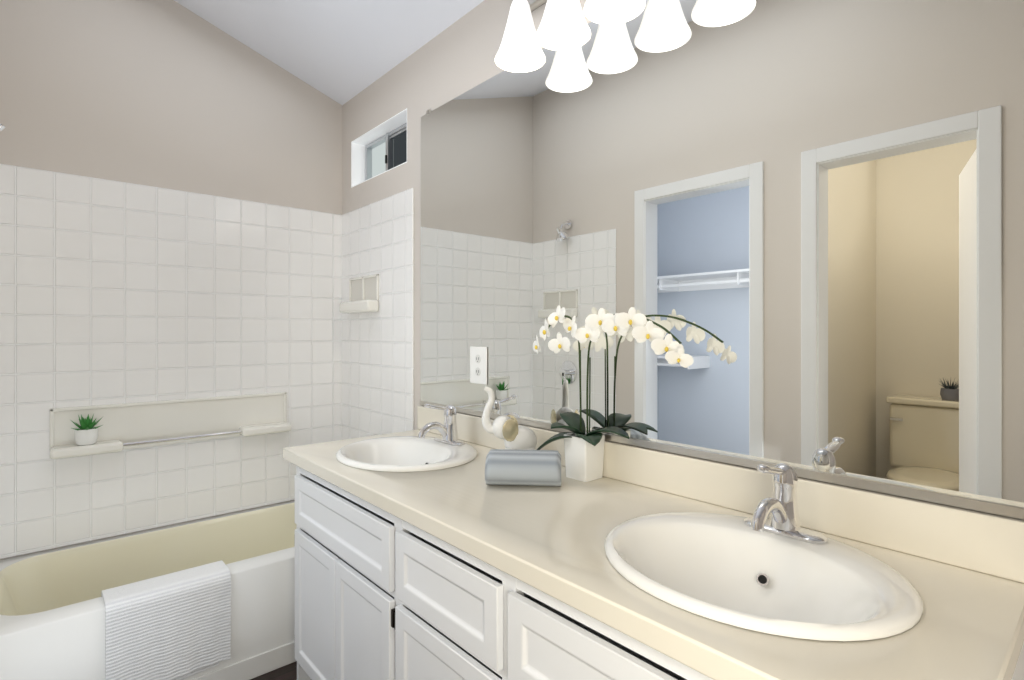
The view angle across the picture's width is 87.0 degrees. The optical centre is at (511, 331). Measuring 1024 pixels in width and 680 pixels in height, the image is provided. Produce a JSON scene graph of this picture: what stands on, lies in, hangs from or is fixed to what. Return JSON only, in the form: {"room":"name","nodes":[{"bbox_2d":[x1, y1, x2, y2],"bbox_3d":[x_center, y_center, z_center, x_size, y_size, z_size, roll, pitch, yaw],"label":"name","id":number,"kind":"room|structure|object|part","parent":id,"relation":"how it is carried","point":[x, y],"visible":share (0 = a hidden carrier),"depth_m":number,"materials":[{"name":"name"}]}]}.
{"room":"bathroom","nodes":[
{"label":"bathroom","id":0,"kind":"room"},
{"bbox_2d":[0,0,341,559],"bbox_3d":[-1.539,-0.378,2.447,1.540,3.250,0.150,0,0,-41],"label":"wall","id":1,"kind":"structure","parent":0,"point":[171,94],"depth_m":2.35,"materials":[{"name":"grey paint"}]},
{"bbox_2d":[0,164,341,558],"bbox_3d":[-1.445,0.110,2.424,1.430,1.475,0.008,0,0,-41],"label":"tile","id":2,"kind":"structure","parent":1,"relation":"attached to","point":[114,292],"depth_m":2.32,"materials":[{"name":"white tile"}]},
{"bbox_2d":[50,392,291,458],"bbox_3d":[-1.436,0.396,2.367,0.898,0.193,0.090,0,0,-41],"label":"shower shelf","id":3,"kind":"object","parent":2,"relation":"attached to","point":[124,426],"visible":1,"depth_m":2.35,"materials":[{"name":"white ceramic"}]},
{"bbox_2d":[72,414,101,445],"bbox_3d":[-1.675,0.383,2.127,0.108,0.123,0.104,0,0,-41],"label":"succulent","id":4,"kind":"object","parent":3,"relation":"on","point":[86,432],"visible":1,"depth_m":2.12,"materials":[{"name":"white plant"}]},
{"bbox_2d":[251,661,296,679],"bbox_3d":[-0.945,1.277,0.670,3.400,0.060,3.900,0,0,-41],"label":"floor","id":5,"kind":"structure","parent":0,"point":[288,672],"depth_m":1.97,"materials":[{"name":"brown wood"}]},
{"bbox_2d":[0,500,295,679],"bbox_3d":[-1.213,1.048,2.161,1.426,0.397,0.705,0,0,-41],"label":"bathtub","id":6,"kind":"object","parent":5,"relation":"on","point":[52,615],"visible":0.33,"depth_m":2.01,"materials":[{"name":"beige ceramic"}]},
{"bbox_2d":[101,560,230,679],"bbox_3d":[-1.161,0.999,1.822,0.350,0.329,0.176,0,0,-41],"label":"towel","id":7,"kind":"object","parent":6,"relation":"on","point":[174,626],"visible":0.98,"depth_m":1.76,"materials":[{"name":"white fabric"}]},
{"bbox_2d":[294,467,1023,679],"bbox_3d":[0.039,0.850,1.398,0.554,0.795,1.850,0,0,-41],"label":"bathroom vanity","id":8,"kind":"object","parent":5,"relation":"on","point":[424,551],"depth_m":1.32,"materials":[{"name":"white paint"}]},
{"bbox_2d":[283,430,1023,679],"bbox_3d":[0.022,0.432,1.405,0.574,0.040,1.886,0,0,-41],"label":"countertop","id":9,"kind":"structure","parent":8,"relation":"on","point":[976,631],"depth_m":0.90,"materials":[{"name":"beige stone"}]},
{"bbox_2d":[311,431,504,478],"bbox_3d":[-0.355,0.471,1.831,0.452,0.150,0.512,0,0,-41],"label":"sink","id":10,"kind":"object","parent":9,"relation":"in","point":[396,455],"depth_m":1.90,"materials":[{"name":"white ceramic"}]},
{"bbox_2d":[415,403,470,442],"bbox_3d":[-0.262,0.323,1.912,0.161,0.147,0.156,0,0,-41],"label":"faucet","id":11,"kind":"object","parent":9,"relation":"on","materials":[{"name":"silver metal"}]},
{"bbox_2d":[482,386,536,449],"bbox_3d":[0.001,0.290,1.671,0.146,0.244,0.136,0,0,-41],"label":"elephant","id":12,"kind":"object","parent":9,"relation":"on","point":[511,432],"visible":0.85,"depth_m":1.65},
{"bbox_2d":[485,449,560,485],"bbox_3d":[0.032,0.365,1.455,0.200,0.092,0.108,0,0,5],"label":"towel","id":13,"kind":"object","parent":9,"relation":"on","point":[524,467],"visible":1,"depth_m":1.41,"materials":[{"name":"grey fabric"}]},
{"bbox_2d":[533,306,693,481],"bbox_3d":[0.242,0.167,1.440,0.152,0.490,0.545,0,0,-41],"label":"orchid","id":14,"kind":"object","parent":9,"relation":"on","point":[584,451],"visible":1,"depth_m":1.49,"materials":[{"name":"white plant"}]},
{"bbox_3d":[0.145,0.129,1.576,0.036,0.356,0.128,0,0,-41],"label":"stem","id":15,"kind":"part","parent":14,"relation":"part of","materials":[{"name":"green"}]},
{"bbox_3d":[0.303,0.129,1.390,0.046,0.356,0.322,0,0,-41],"label":"stem","id":16,"kind":"part","parent":14,"relation":"part of","materials":[{"name":"green"}]},
{"bbox_2d":[547,495,958,679],"bbox_3d":[0.412,0.471,0.961,0.452,0.150,0.512,0,0,-41],"label":"sink","id":17,"kind":"object","parent":9,"relation":"in","point":[845,606],"depth_m":0.97,"materials":[{"name":"white ceramic"}]},
{"bbox_2d":[739,463,834,542],"bbox_3d":[0.505,0.323,1.042,0.161,0.147,0.156,0,0,-41],"label":"faucet","id":18,"kind":"object","parent":9,"relation":"on","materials":[{"name":"silver metal"}]},
{"bbox_2d":[174,0,483,104],"bbox_3d":[-0.312,-1.516,1.162,1.800,0.726,3.800,0,0,-41],"label":"ceiling","id":19,"kind":"structure","parent":0,"point":[342,52],"depth_m":2.37,"materials":[{"name":"white paint"}]},
{"bbox_2d":[342,0,1023,519],"bbox_3d":[0.282,-0.378,1.686,0.216,3.250,3.700,0,0,-41],"label":"wall","id":20,"kind":"structure","parent":0,"point":[794,228],"depth_m":1.24,"materials":[{"name":"beige paint"}]},
{"bbox_2d":[342,188,413,439],"bbox_3d":[-0.671,0.110,2.622,0.008,1.475,0.735,0,0,-41],"label":"tile","id":21,"kind":"object","parent":20,"relation":"attached to","point":[378,366],"depth_m":2.56,"materials":[{"name":"white tile"}]},
{"bbox_2d":[340,300,378,313],"bbox_3d":[-0.759,-0.124,2.668,0.062,0.058,0.322,0,0,-41],"label":"soap dish","id":22,"kind":"object","parent":21,"relation":"attached to","point":[361,306],"visible":1,"depth_m":2.60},
{"bbox_2d":[351,277,375,300],"bbox_3d":[-0.737,-0.215,2.687,0.002,0.124,0.310,0,0,-41],"label":"soap niche","id":23,"kind":"object","parent":21,"relation":"attached to","point":[369,289],"depth_m":2.68,"materials":[{"name":"white ceramic"}]},
{"bbox_2d":[349,274,378,300],"bbox_3d":[-0.740,-0.215,2.685,0.010,0.124,0.310,0,0,-41],"label":"rim","id":24,"kind":"object","parent":21,"relation":"attached to","point":[377,282],"visible":0.88,"depth_m":2.68,"materials":[{"name":"white ceramic"}]},
{"bbox_2d":[351,108,406,187],"bbox_3d":[-0.609,-0.873,2.643,0.114,0.240,0.565,0,0,-41],"label":"window","id":25,"kind":"structure","parent":20,"relation":"attached to","point":[392,145],"depth_m":2.76,"materials":[{"name":"white glass"}]},
{"bbox_2d":[470,346,487,384],"bbox_3d":[-0.123,0.122,1.989,0.005,0.137,0.100,0,0,-41],"label":"outlet plate","id":26,"kind":"object","parent":20,"relation":"attached to","point":[478,354],"depth_m":1.98,"materials":[{"name":"white plastic"}]},
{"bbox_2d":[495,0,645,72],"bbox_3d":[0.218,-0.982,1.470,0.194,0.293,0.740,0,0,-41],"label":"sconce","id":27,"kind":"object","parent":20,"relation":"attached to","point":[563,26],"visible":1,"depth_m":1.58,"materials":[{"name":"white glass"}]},
{"bbox_2d":[417,405,1023,582],"bbox_3d":[0.229,0.362,1.588,0.021,0.100,1.886,0,0,-41],"label":"backsplash","id":28,"kind":"structure","parent":0,"relation":"attached to","point":[993,544],"depth_m":1.07,"materials":[{"name":"beige stone"}]},
{"bbox_3d":[-1.738,0.110,1.681,0.008,1.475,0.735,0,0,-41],"label":"shower wall tile","id":29,"kind":"structure","parent":0,"visible":0},
{"bbox_2d":[0,123,5,132],"bbox_3d":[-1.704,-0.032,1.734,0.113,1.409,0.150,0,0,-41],"label":"shower head","id":30,"kind":"object","parent":29,"relation":"attached to","point":[2,127],"visible":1,"depth_m":1.76}
]}

